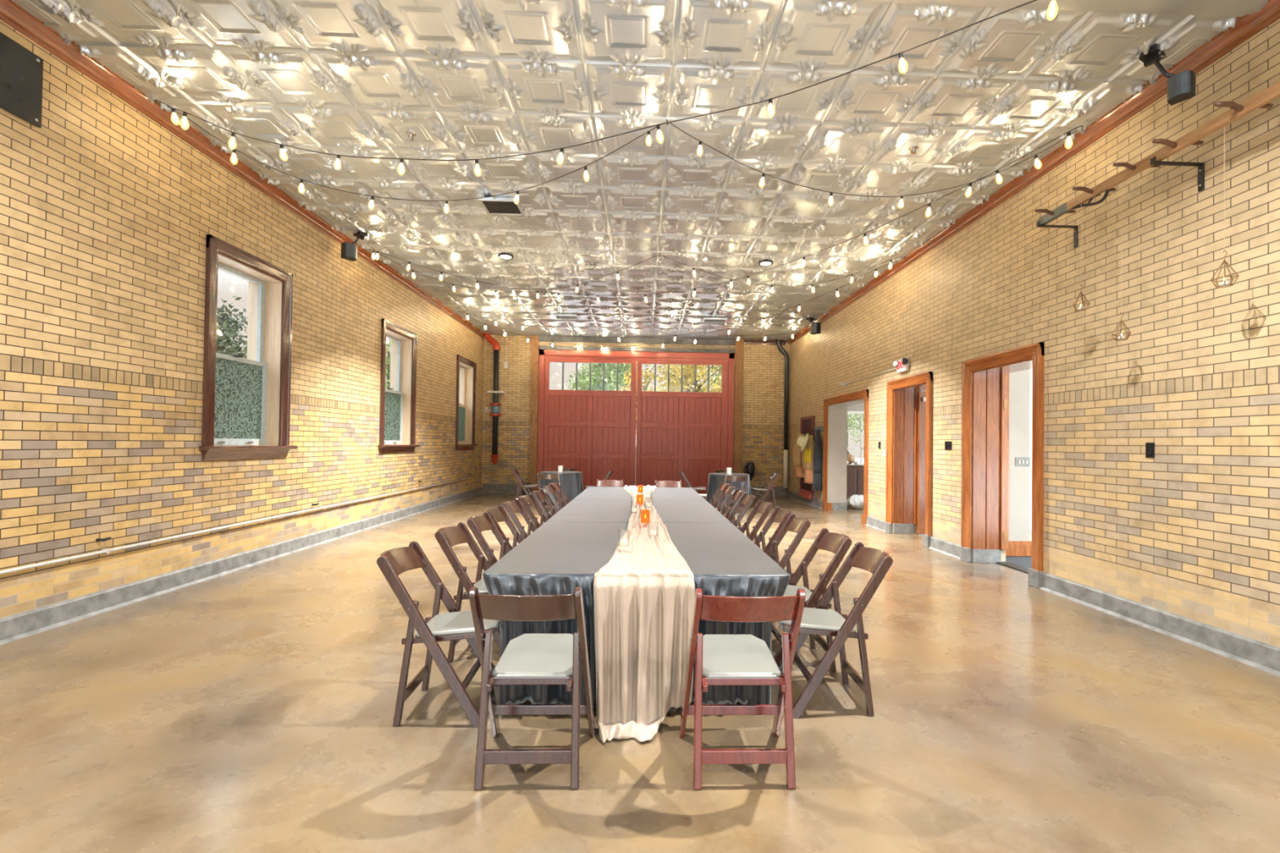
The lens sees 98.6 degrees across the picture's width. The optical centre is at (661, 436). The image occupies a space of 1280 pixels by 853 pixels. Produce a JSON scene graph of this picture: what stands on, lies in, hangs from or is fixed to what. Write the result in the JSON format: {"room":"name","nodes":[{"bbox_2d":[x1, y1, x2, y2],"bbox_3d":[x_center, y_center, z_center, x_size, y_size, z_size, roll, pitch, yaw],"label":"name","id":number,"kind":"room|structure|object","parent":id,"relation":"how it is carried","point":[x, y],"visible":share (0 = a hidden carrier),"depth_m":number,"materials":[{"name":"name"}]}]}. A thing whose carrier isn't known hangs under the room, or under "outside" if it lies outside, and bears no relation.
{"room":"banquet hall","nodes":[
{"label":"banquet hall","id":0,"kind":"room"},
{"bbox_2d":[0,19,484,618],"bbox_3d":[-4.858,-0.813,5.640,0.400,4.553,19.590,1,-1,-2],"label":"wall","id":1,"kind":"structure","parent":0,"point":[107,214],"depth_m":4.98,"materials":[{"name":"brick"}]},
{"bbox_2d":[0,31,43,128],"bbox_3d":[-4.523,-2.531,3.077,0.045,0.510,1.940,1,-1,-2],"label":"wall panel","id":2,"kind":"object","parent":1,"relation":"attached to","point":[21,70],"visible":1,"depth_m":3.90,"materials":[{"name":"black metal"}]},
{"bbox_2d":[0,477,471,574],"bbox_3d":[-4.718,0.991,7.353,0.047,0.044,14.050,1,-1,-2],"label":"pipe","id":3,"kind":"object","parent":1,"relation":"attached to","point":[104,551],"visible":1,"depth_m":5.18,"materials":[{"name":"beige metal"}]},
{"bbox_2d":[0,487,482,644],"bbox_3d":[-4.659,1.382,5.619,0.055,0.168,19.590,1,-1,-2],"label":"baseboard","id":4,"kind":"structure","parent":1,"relation":"attached to","point":[18,626],"depth_m":5.25,"materials":[{"name":"grey concrete"}]},
{"bbox_2d":[0,0,485,338],"bbox_3d":[-4.572,-2.931,5.677,0.118,0.148,19.590,1,-1,-2],"label":"trim","id":5,"kind":"structure","parent":1,"relation":"attached to","point":[11,13],"depth_m":5.11,"materials":[{"name":"brown wood"}]},
{"bbox_2d":[199,234,297,460],"bbox_3d":[-4.826,-0.903,6.275,0.505,2.300,1.415,1,-1,-2],"label":"window","id":6,"kind":"structure","parent":1,"relation":"in","point":[246,402],"depth_m":6.48,"materials":[{"name":"brown wood"}]},
{"bbox_2d":[377,318,419,453],"bbox_3d":[-4.959,-0.855,10.083,0.505,2.300,1.475,1,-1,-2],"label":"window","id":7,"kind":"structure","parent":1,"relation":"in","point":[397,403],"depth_m":10.54,"materials":[{"name":"brown wood"}]},
{"bbox_2d":[454,354,478,450],"bbox_3d":[-5.093,-0.806,13.927,0.505,2.300,1.510,1,-1,-2],"label":"window","id":8,"kind":"structure","parent":1,"relation":"in","point":[466,369],"depth_m":14.47,"materials":[{"name":"brown wood"}]},
{"bbox_2d":[481,334,789,490],"bbox_3d":[-0.679,-0.626,15.785,9.460,4.553,0.400,1,-1,-2],"label":"wall","id":9,"kind":"structure","parent":0,"point":[763,371],"depth_m":15.50,"materials":[{"name":"brick"}]},
{"bbox_2d":[482,333,504,464],"bbox_3d":[-4.680,-1.035,15.321,0.570,3.655,0.240,1,-1,-2],"label":"standpipe","id":10,"kind":"object","parent":9,"relation":"attached to","point":[495,410],"visible":0.99,"depth_m":15.26,"materials":[{"name":"black metal"}]},
{"bbox_2d":[482,483,787,496],"bbox_3d":[-0.699,1.512,15.535,8.600,0.270,0.045,1,-1,-2],"label":"baseboard","id":11,"kind":"structure","parent":9,"relation":"attached to","point":[499,488],"depth_m":15.41,"materials":[{"name":"grey concrete"}]},
{"bbox_2d":[537,349,734,493],"bbox_3d":[-0.704,-0.376,15.671,5.530,4.050,0.220,1,-1,-2],"label":"door","id":12,"kind":"structure","parent":9,"relation":"in","point":[593,433],"depth_m":15.62,"materials":[{"name":"red wood"}]},
{"bbox_2d":[538,335,735,353],"bbox_3d":[-0.664,-2.595,15.545,5.540,0.375,0.130,1,-1,-2],"label":"beam","id":13,"kind":"structure","parent":9,"relation":"attached to","point":[597,344],"depth_m":15.52,"materials":[{"name":"paint"}]},
{"bbox_2d":[743,460,755,480],"bbox_3d":[2.507,0.968,15.513,0.266,0.560,0.310,0,-1,37],"label":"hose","id":14,"kind":"object","parent":9,"relation":"hanging from","point":[750,467],"visible":0.91,"depth_m":15.44,"materials":[{"name":"black metal"}]},
{"bbox_2d":[743,338,786,344],"bbox_3d":[2.959,-2.703,15.703,1.210,0.148,0.071,1,-1,-2],"label":"trim","id":15,"kind":"structure","parent":9,"relation":"attached to","point":[751,341],"depth_m":15.70,"materials":[{"name":"brown wood"}]},
{"bbox_2d":[777,339,789,496],"bbox_3d":[3.449,-0.525,15.627,0.377,4.453,0.166,1,-1,-2],"label":"drain pipe","id":16,"kind":"object","parent":9,"relation":"attached to","point":[780,348],"visible":0.98,"depth_m":15.59,"materials":[{"name":"black metal"}]},
{"bbox_2d":[0,493,1279,852],"bbox_3d":[1.794,1.611,5.791,13.970,0.122,20.490,1,-1,-2],"label":"floor","id":17,"kind":"structure","parent":0,"point":[251,709],"depth_m":2.72,"materials":[{"name":"concrete"}]},
{"bbox_2d":[376,541,500,728],"bbox_3d":[-1.194,1.052,3.023,0.636,0.874,0.496,1,-1,-4],"label":"folding chair","id":18,"kind":"object","parent":17,"relation":"on","point":[455,624],"visible":0.8,"depth_m":2.86,"materials":[{"name":"brown wood"}]},
{"bbox_2d":[435,522,500,662],"bbox_3d":[-1.222,1.065,3.824,0.636,0.869,0.496,1,-1,-1],"label":"folding chair","id":19,"kind":"object","parent":17,"relation":"on","point":[447,537],"visible":0.58,"depth_m":3.64,"materials":[{"name":"brown wood"}]},
{"bbox_2d":[466,511,511,577],"bbox_3d":[-1.234,1.074,4.447,0.636,0.866,0.496,1,-1,-2],"label":"folding chair","id":20,"kind":"object","parent":17,"relation":"on","point":[477,524],"visible":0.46,"depth_m":4.51,"materials":[{"name":"brown wood"}]},
{"bbox_2d":[484,505,523,555],"bbox_3d":[-1.262,1.082,4.969,0.636,0.863,0.496,1,-1,-3],"label":"folding chair","id":21,"kind":"object","parent":17,"relation":"on","point":[499,514],"visible":0.28,"depth_m":5.14,"materials":[{"name":"brown wood"}]},
{"bbox_2d":[503,498,536,539],"bbox_3d":[-1.296,1.092,5.655,0.636,0.860,0.496,1,-1,-2],"label":"folding chair","id":22,"kind":"object","parent":17,"relation":"on","point":[515,506],"visible":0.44,"depth_m":5.75,"materials":[{"name":"brown wood"}]},
{"bbox_2d":[511,468,537,501],"bbox_3d":[-3.183,1.180,12.844,0.636,0.822,0.496,1,-1,-6],"label":"folding chair","id":23,"kind":"object","parent":17,"relation":"on","point":[515,472],"visible":0.75,"depth_m":12.68,"materials":[{"name":"brown wood"}]},
{"bbox_2d":[468,586,595,790],"bbox_3d":[-0.562,1.053,2.474,0.496,0.874,0.636,1,-1,-2],"label":"folding chair","id":24,"kind":"object","parent":17,"relation":"on","point":[527,659],"visible":1,"depth_m":2.35,"materials":[{"name":"brown wood"}]},
{"bbox_2d":[519,493,547,528],"bbox_3d":[-1.309,1.102,6.312,0.636,0.856,0.496,1,-1,-1],"label":"folding chair","id":25,"kind":"object","parent":17,"relation":"on","point":[528,500],"visible":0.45,"depth_m":6.41,"materials":[{"name":"brown wood"}]},
{"bbox_2d":[528,335,538,492],"bbox_3d":[-3.565,-0.611,15.449,0.210,4.440,0.110,1,-1,-2],"label":"post","id":26,"kind":"object","parent":17,"relation":"on","point":[535,342],"visible":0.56,"depth_m":15.40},
{"bbox_2d":[532,488,556,519],"bbox_3d":[-1.323,1.113,6.995,0.636,0.853,0.496,1,-1,-2],"label":"folding chair","id":27,"kind":"object","parent":17,"relation":"on","point":[540,495],"visible":0.37,"depth_m":7.10,"materials":[{"name":"brown wood"}]},
{"bbox_2d":[537,473,562,508],"bbox_3d":[-2.318,1.170,11.473,0.496,0.830,0.636,1,-1,-3],"label":"folding chair","id":28,"kind":"object","parent":17,"relation":"on","point":[540,477],"visible":0.55,"depth_m":11.25,"materials":[{"name":"brown wood"}]},
{"bbox_2d":[543,484,565,512],"bbox_3d":[-1.363,1.126,7.867,0.636,0.848,0.496,1,-1,-3],"label":"folding chair","id":29,"kind":"object","parent":17,"relation":"on","point":[550,490],"visible":0.43,"depth_m":7.86,"materials":[{"name":"brown wood"}]},
{"bbox_2d":[548,481,569,508],"bbox_3d":[-1.403,1.134,8.443,0.636,0.845,0.496,1,-1,-2],"label":"folding chair","id":30,"kind":"object","parent":17,"relation":"on","point":[556,485],"visible":0.26,"depth_m":8.63,"materials":[{"name":"brown wood"}]},
{"bbox_2d":[596,479,622,487],"bbox_3d":[-0.868,1.153,9.161,0.496,0.840,0.636,1,-1,-2],"label":"folding chair","id":31,"kind":"object","parent":17,"relation":"on","point":[602,482],"visible":0.23,"depth_m":9.41,"materials":[{"name":"brown wood"}]},
{"bbox_2d":[655,480,681,487],"bbox_3d":[0.126,1.166,9.196,0.496,0.840,0.636,1,-1,-2],"label":"folding chair","id":32,"kind":"object","parent":17,"relation":"on","point":[658,483],"visible":0.23,"depth_m":9.45,"materials":[{"name":"brown wood"}]},
{"bbox_2d":[712,484,734,516],"bbox_3d":[0.780,1.159,8.218,0.636,0.847,0.496,1,-1,-2],"label":"folding chair","id":33,"kind":"object","parent":17,"relation":"on","point":[728,490],"visible":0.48,"depth_m":8.11,"materials":[{"name":"brown wood"}]},
{"bbox_2d":[720,488,745,524],"bbox_3d":[0.809,1.147,7.402,0.636,0.851,0.496,1,-1,-1],"label":"folding chair","id":34,"kind":"object","parent":17,"relation":"on","point":[737,495],"visible":0.34,"depth_m":7.55,"materials":[{"name":"brown wood"}]},
{"bbox_2d":[721,475,746,514],"bbox_3d":[1.546,1.222,11.667,0.496,0.830,0.636,1,-1,0],"label":"folding chair","id":35,"kind":"object","parent":17,"relation":"on","point":[727,478],"visible":0.41,"depth_m":11.43,"materials":[{"name":"brown wood"}]},
{"bbox_2d":[733,339,743,473],"bbox_3d":[2.194,-0.534,15.649,0.235,4.440,0.110,1,-1,-2],"label":"post","id":36,"kind":"object","parent":17,"relation":"on","point":[739,351],"visible":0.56,"depth_m":15.60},
{"bbox_2d":[727,493,755,529],"bbox_3d":[0.822,1.136,6.719,0.636,0.854,0.496,1,-1,-2],"label":"folding chair","id":37,"kind":"object","parent":17,"relation":"on","point":[746,500],"visible":0.43,"depth_m":6.82,"materials":[{"name":"brown wood"}]},
{"bbox_2d":[679,588,805,790],"bbox_3d":[0.351,1.065,2.496,0.496,0.874,0.636,1,-1,-2],"label":"folding chair","id":38,"kind":"object","parent":17,"relation":"on","point":[721,660],"visible":1,"depth_m":2.37,"materials":[{"name":"brown wood"}]},
{"bbox_2d":[739,499,773,547],"bbox_3d":[0.862,1.123,5.857,0.636,0.859,0.496,1,-1,-3],"label":"folding chair","id":39,"kind":"object","parent":17,"relation":"on","point":[761,507],"visible":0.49,"depth_m":5.96,"materials":[{"name":"brown wood"}]},
{"bbox_2d":[751,472,780,508],"bbox_3d":[2.406,1.249,12.665,0.636,0.824,0.496,1,-1,-6],"label":"folding chair","id":40,"kind":"object","parent":17,"relation":"on","point":[775,476],"visible":0.9,"depth_m":12.54,"materials":[{"name":"brown wood"}]},
{"bbox_2d":[753,506,792,561],"bbox_3d":[0.897,1.113,5.154,0.636,0.863,0.496,1,-1,-1],"label":"folding chair","id":41,"kind":"object","parent":17,"relation":"on","point":[779,515],"visible":0.39,"depth_m":5.31,"materials":[{"name":"brown wood"}]},
{"bbox_2d":[765,513,810,581],"bbox_3d":[0.907,1.104,4.581,0.636,0.866,0.496,1,-1,-2],"label":"folding chair","id":42,"kind":"object","parent":17,"relation":"on","point":[800,526],"visible":0.46,"depth_m":4.65,"materials":[{"name":"brown wood"}]},
{"bbox_2d":[771,528,852,672],"bbox_3d":[0.941,1.091,3.739,0.636,0.870,0.496,1,-1,-3],"label":"folding chair","id":43,"kind":"object","parent":17,"relation":"on","point":[838,544],"visible":0.57,"depth_m":3.73,"materials":[{"name":"brown wood"}]},
{"bbox_2d":[777,542,893,719],"bbox_3d":[0.974,1.083,3.178,0.636,0.873,0.496,1,-1,0],"label":"folding chair","id":44,"kind":"object","parent":17,"relation":"on","point":[818,620],"visible":0.87,"depth_m":3.00,"materials":[{"name":"brown wood"}]},
{"bbox_2d":[846,464,863,506],"bbox_3d":[4.663,0.938,13.363,0.870,1.500,0.494,1,-1,-2],"label":"cabinet","id":45,"kind":"object","parent":17,"relation":"on","point":[855,473],"visible":0.2,"depth_m":13.14,"materials":[{"name":"brown wood"}]},
{"bbox_2d":[846,494,863,509],"bbox_3d":[4.556,1.510,12.668,0.525,0.328,0.534,1,-1,-2],"label":"pumpkin","id":46,"kind":"object","parent":17,"relation":"on","point":[855,501],"visible":0.7,"depth_m":12.53,"materials":[{"name":"white"}]},
{"bbox_3d":[-0.231,1.154,5.831,1.520,0.744,1.860,1,-1,-2],"label":"folding table","id":47,"kind":"object","parent":17,"relation":"on","visible":0},
{"bbox_2d":[546,499,731,524],"bbox_3d":[-0.231,1.139,5.831,1.643,0.731,1.923,1,-1,-2],"label":"tablecloth","id":48,"kind":"object","parent":47,"relation":"on","point":[577,510],"visible":0.5,"depth_m":5.59,"materials":[{"name":"black fabric"}]},
{"bbox_2d":[593,484,694,742],"bbox_3d":[-0.211,1.102,5.691,0.568,0.830,6.085,1,-1,-2],"label":"table runner","id":49,"kind":"object","parent":47,"relation":"on","point":[644,595],"visible":0.88,"depth_m":2.83,"materials":[{"name":"beige fabric"}]},
{"bbox_3d":[-0.164,1.130,3.898,1.520,0.744,1.860,1,-1,-2],"label":"folding table","id":50,"kind":"object","parent":17,"relation":"on","visible":0},
{"bbox_2d":[482,522,790,711],"bbox_3d":[-0.163,1.114,3.871,1.652,0.732,1.985,1,-1,-2],"label":"tablecloth","id":51,"kind":"object","parent":50,"relation":"on","point":[556,558],"visible":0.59,"depth_m":2.98,"materials":[{"name":"black fabric"}]},
{"bbox_3d":[-0.299,1.179,7.788,1.520,0.744,1.860,1,-1,-2],"label":"folding table","id":52,"kind":"object","parent":17,"relation":"on","visible":0},
{"bbox_2d":[573,486,706,501],"bbox_3d":[-0.300,1.163,7.814,1.652,0.732,2.030,1,-1,-2],"label":"tablecloth","id":53,"kind":"object","parent":52,"relation":"on","point":[606,493],"visible":0.34,"depth_m":7.53,"materials":[{"name":"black fabric"}]},
{"bbox_2d":[11,0,1268,342],"bbox_3d":[-0.304,-2.900,5.761,9.216,0.071,19.849,1,-1,-2],"label":"ceiling","id":54,"kind":"structure","parent":0,"point":[472,79],"depth_m":5.04,"materials":[{"name":"silver metal"}]},
{"bbox_2d":[341,231,368,261],"bbox_3d":[-4.423,-2.750,7.939,0.232,0.397,0.260,0,-1,33],"label":"loudspeaker","id":55,"kind":"object","parent":54,"relation":"attached to","point":[348,250],"visible":1,"depth_m":7.88,"materials":[{"name":"black plastic"}]},
{"bbox_2d":[345,242,357,259],"bbox_3d":[-4.441,-2.660,7.901,0.067,0.199,0.175,0,-1,33],"label":"grille","id":56,"kind":"object","parent":55,"relation":"attached to","point":[351,249],"depth_m":7.88,"materials":[{"name":"grey metal"}]},
{"bbox_2d":[478,196,524,215],"bbox_3d":[-1.997,-2.891,6.917,0.470,0.042,0.430,1,-1,-2],"label":"ceiling vent","id":57,"kind":"object","parent":54,"relation":"in","point":[499,205],"visible":0.91,"depth_m":6.88,"materials":[{"name":"silver metal"}]},
{"bbox_2d":[161,0,1055,173],"bbox_3d":[-0.091,-2.605,4.101,8.723,0.548,0.911,1,-1,15],"label":"string light","id":58,"kind":"object","parent":54,"relation":"hanging from","point":[900,54],"visible":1,"depth_m":4.48,"materials":[{"name":"black plastic"}]},
{"bbox_2d":[459,259,900,338],"bbox_3d":[0.158,-2.542,11.771,9.141,0.468,2.898,0,-1,25],"label":"string light","id":59,"kind":"object","parent":54,"relation":"hanging from","point":[837,290],"visible":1,"depth_m":12.26,"materials":[{"name":"black plastic"}]},
{"bbox_2d":[702,317,727,323],"bbox_3d":[1.273,-2.767,13.128,0.560,0.042,0.380,1,-1,-2],"label":"ceiling light","id":60,"kind":"object","parent":54,"relation":"in","point":[713,320],"visible":1,"depth_m":13.08,"materials":[{"name":"grey metal"}]},
{"bbox_2d":[371,125,1082,300],"bbox_3d":[0.199,-2.558,7.798,8.848,0.537,2.672,0,-1,23],"label":"string light","id":61,"kind":"object","parent":54,"relation":"hanging from","point":[1068,133],"visible":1,"depth_m":7.58,"materials":[{"name":"black plastic"}]},
{"bbox_2d":[805,317,820,334],"bbox_3d":[3.571,-2.595,12.922,0.225,0.370,0.251,1,-1,-32],"label":"loudspeaker","id":62,"kind":"object","parent":54,"relation":"attached to","point":[815,326],"visible":0.98,"depth_m":12.85,"materials":[{"name":"black plastic"}]},
{"bbox_2d":[1138,43,1195,105],"bbox_3d":[3.744,-2.688,4.083,0.205,0.412,0.275,1,-1,-30],"label":"loudspeaker","id":63,"kind":"object","parent":54,"relation":"attached to","point":[1181,86],"visible":0.99,"depth_m":4.04,"materials":[{"name":"black plastic"}]},
{"bbox_2d":[1167,70,1191,100],"bbox_3d":[3.784,-2.566,4.027,0.054,0.155,0.136,1,-1,-30],"label":"grille","id":64,"kind":"object","parent":63,"relation":"attached to","point":[1179,85],"depth_m":4.01,"materials":[{"name":"grey metal"}]},
{"bbox_3d":[-0.013,-2.863,8.691,0.021,0.057,0.010,1,-1,-2],"label":"ceiling hook","id":65,"kind":"object","parent":54,"relation":"attached to","visible":0},
{"bbox_2d":[367,241,657,297],"bbox_3d":[-2.310,-2.699,9.286,4.332,0.366,1.772,1,-1,-7],"label":"string light","id":66,"kind":"object","parent":65,"relation":"hanging from","point":[373,251],"visible":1,"depth_m":9.56,"materials":[{"name":"black plastic"}]},
{"bbox_2d":[662,255,904,290],"bbox_3d":[1.922,-2.637,8.970,3.744,0.390,1.006,1,-1,7],"label":"string light","id":67,"kind":"object","parent":65,"relation":"hanging from","point":[891,260],"visible":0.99,"depth_m":8.99,"materials":[{"name":"black plastic"}]},
{"bbox_2d":[847,403,864,411],"bbox_3d":[6.312,0.125,14.603,4.370,3.200,0.150,1,-1,-2],"label":"wall","id":68,"kind":"structure","parent":0,"point":[859,407],"depth_m":14.50,"materials":[{"name":"beige paint"}]},
{"bbox_2d":[847,410,864,464],"bbox_3d":[5.075,0.063,14.496,1.320,1.450,0.100,1,-1,-2],"label":"window","id":69,"kind":"structure","parent":68,"relation":"in","point":[848,411],"depth_m":14.48,"materials":[{"name":"white paint"}]},
{"bbox_2d":[924,368,1032,555],"bbox_3d":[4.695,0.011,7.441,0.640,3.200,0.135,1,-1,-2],"label":"wall","id":70,"kind":"structure","parent":0,"point":[1019,381],"depth_m":7.41,"materials":[{"name":"beige paint"}]},
{"bbox_2d":[1015,457,1030,466],"bbox_3d":[4.862,0.342,7.400,0.200,0.120,0.020,1,-1,-2],"label":"switch plate","id":71,"kind":"object","parent":70,"relation":"attached to","point":[1020,461],"visible":1,"depth_m":7.40,"materials":[{"name":"beige plastic"}]},
{"bbox_2d":[1005,555,1031,568],"bbox_3d":[6.584,1.667,6.162,4.370,0.104,2.700,1,-1,-2],"label":"floor","id":72,"kind":"structure","parent":0,"point":[1025,562],"depth_m":7.10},
{"bbox_2d":[788,18,1279,648],"bbox_3d":[4.216,-0.691,5.955,0.440,4.553,19.590,1,-1,-2],"label":"wall","id":73,"kind":"structure","parent":0,"point":[1191,531],"depth_m":4.67,"materials":[{"name":"beige brick"}]},
{"bbox_2d":[792,433,804,477],"bbox_3d":[3.501,0.482,13.765,0.324,1.095,0.474,1,-1,-2],"label":"coat","id":74,"kind":"object","parent":73,"relation":"hanging from","point":[797,453],"visible":0.52,"depth_m":13.63,"materials":[{"name":"beige fabric"}]},
{"bbox_2d":[799,415,814,499],"bbox_3d":[3.655,0.521,13.865,0.100,2.040,1.030,1,-1,-2],"label":"coat rack","id":75,"kind":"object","parent":73,"relation":"in","point":[807,423],"depth_m":13.83,"materials":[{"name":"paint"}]},
{"bbox_2d":[801,435,814,484],"bbox_3d":[3.574,0.552,13.253,0.287,1.164,0.421,1,-1,-2],"label":"coat","id":76,"kind":"object","parent":73,"relation":"hanging from","point":[807,452],"visible":0.73,"depth_m":13.11,"materials":[{"name":"beige fabric"}]},
{"bbox_2d":[810,426,823,432],"bbox_3d":[3.689,-0.164,13.059,0.106,0.130,0.660,1,-1,-2],"label":"coat rack","id":77,"kind":"object","parent":73,"relation":"attached to","point":[820,428],"visible":0.91,"depth_m":12.92,"materials":[{"name":"brown"}]},
{"bbox_2d":[812,430,822,490],"bbox_3d":[3.652,0.563,12.845,0.193,1.394,0.314,1,-1,-2],"label":"coat","id":78,"kind":"object","parent":77,"relation":"hanging from","point":[817,453],"visible":1,"depth_m":12.74,"materials":[{"name":"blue fabric"}]},
{"bbox_2d":[822,389,868,524],"bbox_3d":[3.982,0.401,11.381,0.502,2.505,2.382,1,-1,-2],"label":"door","id":79,"kind":"structure","parent":73,"relation":"in","point":[835,408],"depth_m":12.40,"materials":[{"name":"beige paint"}]},
{"bbox_2d":[892,357,908,373],"bbox_3d":[3.838,-1.138,8.804,0.129,0.210,0.387,1,-1,-2],"label":"exit sign","id":80,"kind":"object","parent":73,"relation":"attached to","point":[902,365],"visible":1,"depth_m":8.79,"materials":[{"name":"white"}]},
{"bbox_2d":[884,371,933,547],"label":"door","id":81,"kind":"structure","parent":73,"relation":"in","point":[908,470],"depth_m":9.15,"materials":[{"name":"brown wood"}]},
{"bbox_2d":[960,342,1044,588],"bbox_3d":[4.155,0.308,6.440,0.502,2.565,1.402,1,-1,-2],"label":"door","id":82,"kind":"structure","parent":73,"relation":"in","point":[984,493],"depth_m":6.96,"materials":[{"name":"brown wood"}]},
{"bbox_2d":[786,0,1279,344],"bbox_3d":[3.964,-2.817,5.973,0.118,0.148,19.590,1,-1,-2],"label":"trim","id":83,"kind":"structure","parent":73,"relation":"attached to","point":[1246,26],"depth_m":5.06,"materials":[{"name":"brown wood"}]},
{"bbox_2d":[787,490,1279,676],"bbox_3d":[3.940,1.497,5.917,0.055,0.168,19.590,1,-1,-2],"label":"baseboard","id":84,"kind":"structure","parent":73,"relation":"attached to","point":[1261,655],"depth_m":4.43,"materials":[{"name":"grey concrete"}]},
{"bbox_2d":[1036,221,1078,248],"bbox_3d":[3.841,-1.958,5.342,0.385,0.240,0.044,1,-1,-2],"label":"shelf bracket","id":85,"kind":"object","parent":73,"relation":"attached to","point":[1075,228],"visible":1,"depth_m":5.33,"materials":[{"name":"black metal"}]},
{"bbox_2d":[1145,442,1155,457],"bbox_3d":[4.024,0.114,4.535,0.020,0.125,0.075,1,-1,-2],"label":"wall plate","id":86,"kind":"object","parent":73,"relation":"attached to","point":[1149,446],"visible":1,"depth_m":4.52,"materials":[{"name":"black plastic"}]},
{"bbox_2d":[1150,155,1204,191],"bbox_3d":[3.883,-1.973,4.143,0.385,0.240,0.044,1,-1,-2],"label":"shelf bracket","id":87,"kind":"object","parent":73,"relation":"attached to","point":[1201,166],"visible":1,"depth_m":4.14,"materials":[{"name":"black metal"}]},
{"bbox_2d":[1034,80,1279,224],"bbox_3d":[3.759,-2.080,3.780,0.372,0.157,3.240,1,-1,-2],"label":"ladder","id":88,"kind":"object","parent":87,"relation":"on","point":[1261,100],"visible":0.98,"depth_m":4.01,"materials":[{"name":"brown wood"}]},
{"bbox_2d":[1072,200,1089,311],"bbox_3d":[3.672,-1.579,4.811,0.115,0.959,0.121,1,-1,-27],"label":"hanging lantern","id":89,"kind":"object","parent":88,"relation":"hanging from","point":[1081,308],"visible":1,"depth_m":4.81,"materials":[{"name":"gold metal"}]},
{"bbox_2d":[1111,311,1131,341],"bbox_3d":[3.733,-1.420,4.458,0.117,1.284,0.123,1,-1,-9],"label":"hanging lantern","id":90,"kind":"object","parent":88,"relation":"hanging from","point":[1122,337],"visible":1,"depth_m":4.45,"materials":[{"name":"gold metal"}]},
{"bbox_2d":[1210,249,1239,288],"bbox_3d":[3.762,-1.535,3.672,0.126,1.074,0.133,1,-1,-10],"label":"hanging lantern","id":91,"kind":"object","parent":88,"relation":"hanging from","point":[1224,283],"visible":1,"depth_m":3.67,"materials":[{"name":"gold metal"}]},
{"label":"outside","id":92,"kind":"structure","parent":0,"visible":0},
{"bbox_2d":[852,457,863,463],"bbox_3d":[-0.457,1.875,12.469,90.000,0.270,115.000,1,-1,-2],"label":"ground","id":93,"kind":"structure","parent":92,"point":[855,459],"depth_m":60.96,"materials":[{"name":"white"}]},
{"bbox_2d":[216,295,248,359],"bbox_3d":[-12.702,-1.173,15.836,3.273,5.607,3.096,1,-1,-37],"label":"tree","id":94,"kind":"object","parent":93,"relation":"on","point":[228,331],"visible":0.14,"depth_m":15.60,"materials":[{"name":"green plant"}]},
{"bbox_2d":[385,338,391,389],"bbox_3d":[-13.430,-2.855,27.062,5.427,9.242,5.628,1,-1,-41],"label":"tree","id":95,"kind":"object","parent":93,"relation":"on","point":[388,360],"visible":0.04,"depth_m":27.03,"materials":[{"name":"green plant"}]},
{"bbox_2d":[561,360,648,391],"bbox_3d":[-2.699,-2.107,29.457,4.840,8.087,4.959,1,-1,13],"label":"tree","id":96,"kind":"object","parent":93,"relation":"on","point":[622,366],"visible":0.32,"depth_m":28.60,"materials":[{"name":"green plant"}]},
{"bbox_2d":[613,364,656,485],"bbox_3d":[-0.916,-0.406,20.539,1.798,4.501,1.674,1,-1,-2],"label":"tree","id":97,"kind":"object","parent":93,"relation":"on","point":[645,387],"visible":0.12,"depth_m":20.44,"materials":[{"name":"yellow plant"}]},
{"bbox_2d":[645,364,721,392],"bbox_3d":[1.726,-1.990,24.321,5.046,7.832,5.110,1,-1,-20],"label":"tree","id":98,"kind":"object","parent":93,"relation":"on","point":[688,371],"visible":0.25,"depth_m":23.19,"materials":[{"name":"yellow plant"}]},
{"bbox_2d":[847,413,864,453],"bbox_3d":[9.973,-1.572,30.415,5.245,7.368,5.509,1,-1,2],"label":"tree","id":99,"kind":"object","parent":93,"relation":"on","point":[855,417],"visible":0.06,"depth_m":30.02,"materials":[{"name":"green plant"}]},
{"bbox_3d":[-2.295,1.208,12.633,0.900,0.762,0.900,1,-1,-2],"label":"round table","id":100,"kind":"object","parent":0,"visible":0},
{"bbox_2d":[537,471,583,506],"bbox_3d":[-2.279,1.198,12.630,1.073,0.758,1.083,1,-1,-2],"label":"tablecloth","id":101,"kind":"object","parent":100,"relation":"on","point":[571,482],"visible":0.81,"depth_m":12.25,"materials":[{"name":"black fabric"}]},
{"bbox_3d":[1.562,1.259,12.767,0.900,0.762,0.900,1,-1,-2],"label":"round table","id":102,"kind":"object","parent":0,"visible":0},
{"bbox_2d":[706,472,751,508],"bbox_3d":[1.563,1.249,12.751,1.083,0.758,1.073,1,-1,-2],"label":"tablecloth","id":103,"kind":"object","parent":102,"relation":"on","point":[715,480],"visible":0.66,"depth_m":12.44,"materials":[{"name":"black fabric"}]},
{"bbox_3d":[0.060,-2.909,5.101,0.021,0.057,0.010,1,-1,-2],"label":"ceiling hook","id":104,"kind":"object","parent":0,"visible":0},
{"bbox_2d":[153,99,663,210],"bbox_3d":[-2.201,-2.722,5.529,4.413,0.403,1.474,1,-1,-2],"label":"string light","id":105,"kind":"object","parent":104,"relation":"hanging from","point":[173,110],"visible":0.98,"depth_m":5.65,"materials":[{"name":"black plastic"}]},
{"bbox_2d":[670,122,1076,205],"bbox_3d":[1.938,-2.673,5.480,3.741,0.408,0.969,1,-1,-2],"label":"string light","id":106,"kind":"object","parent":104,"relation":"hanging from","point":[700,142],"visible":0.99,"depth_m":5.62,"materials":[{"name":"black plastic"}]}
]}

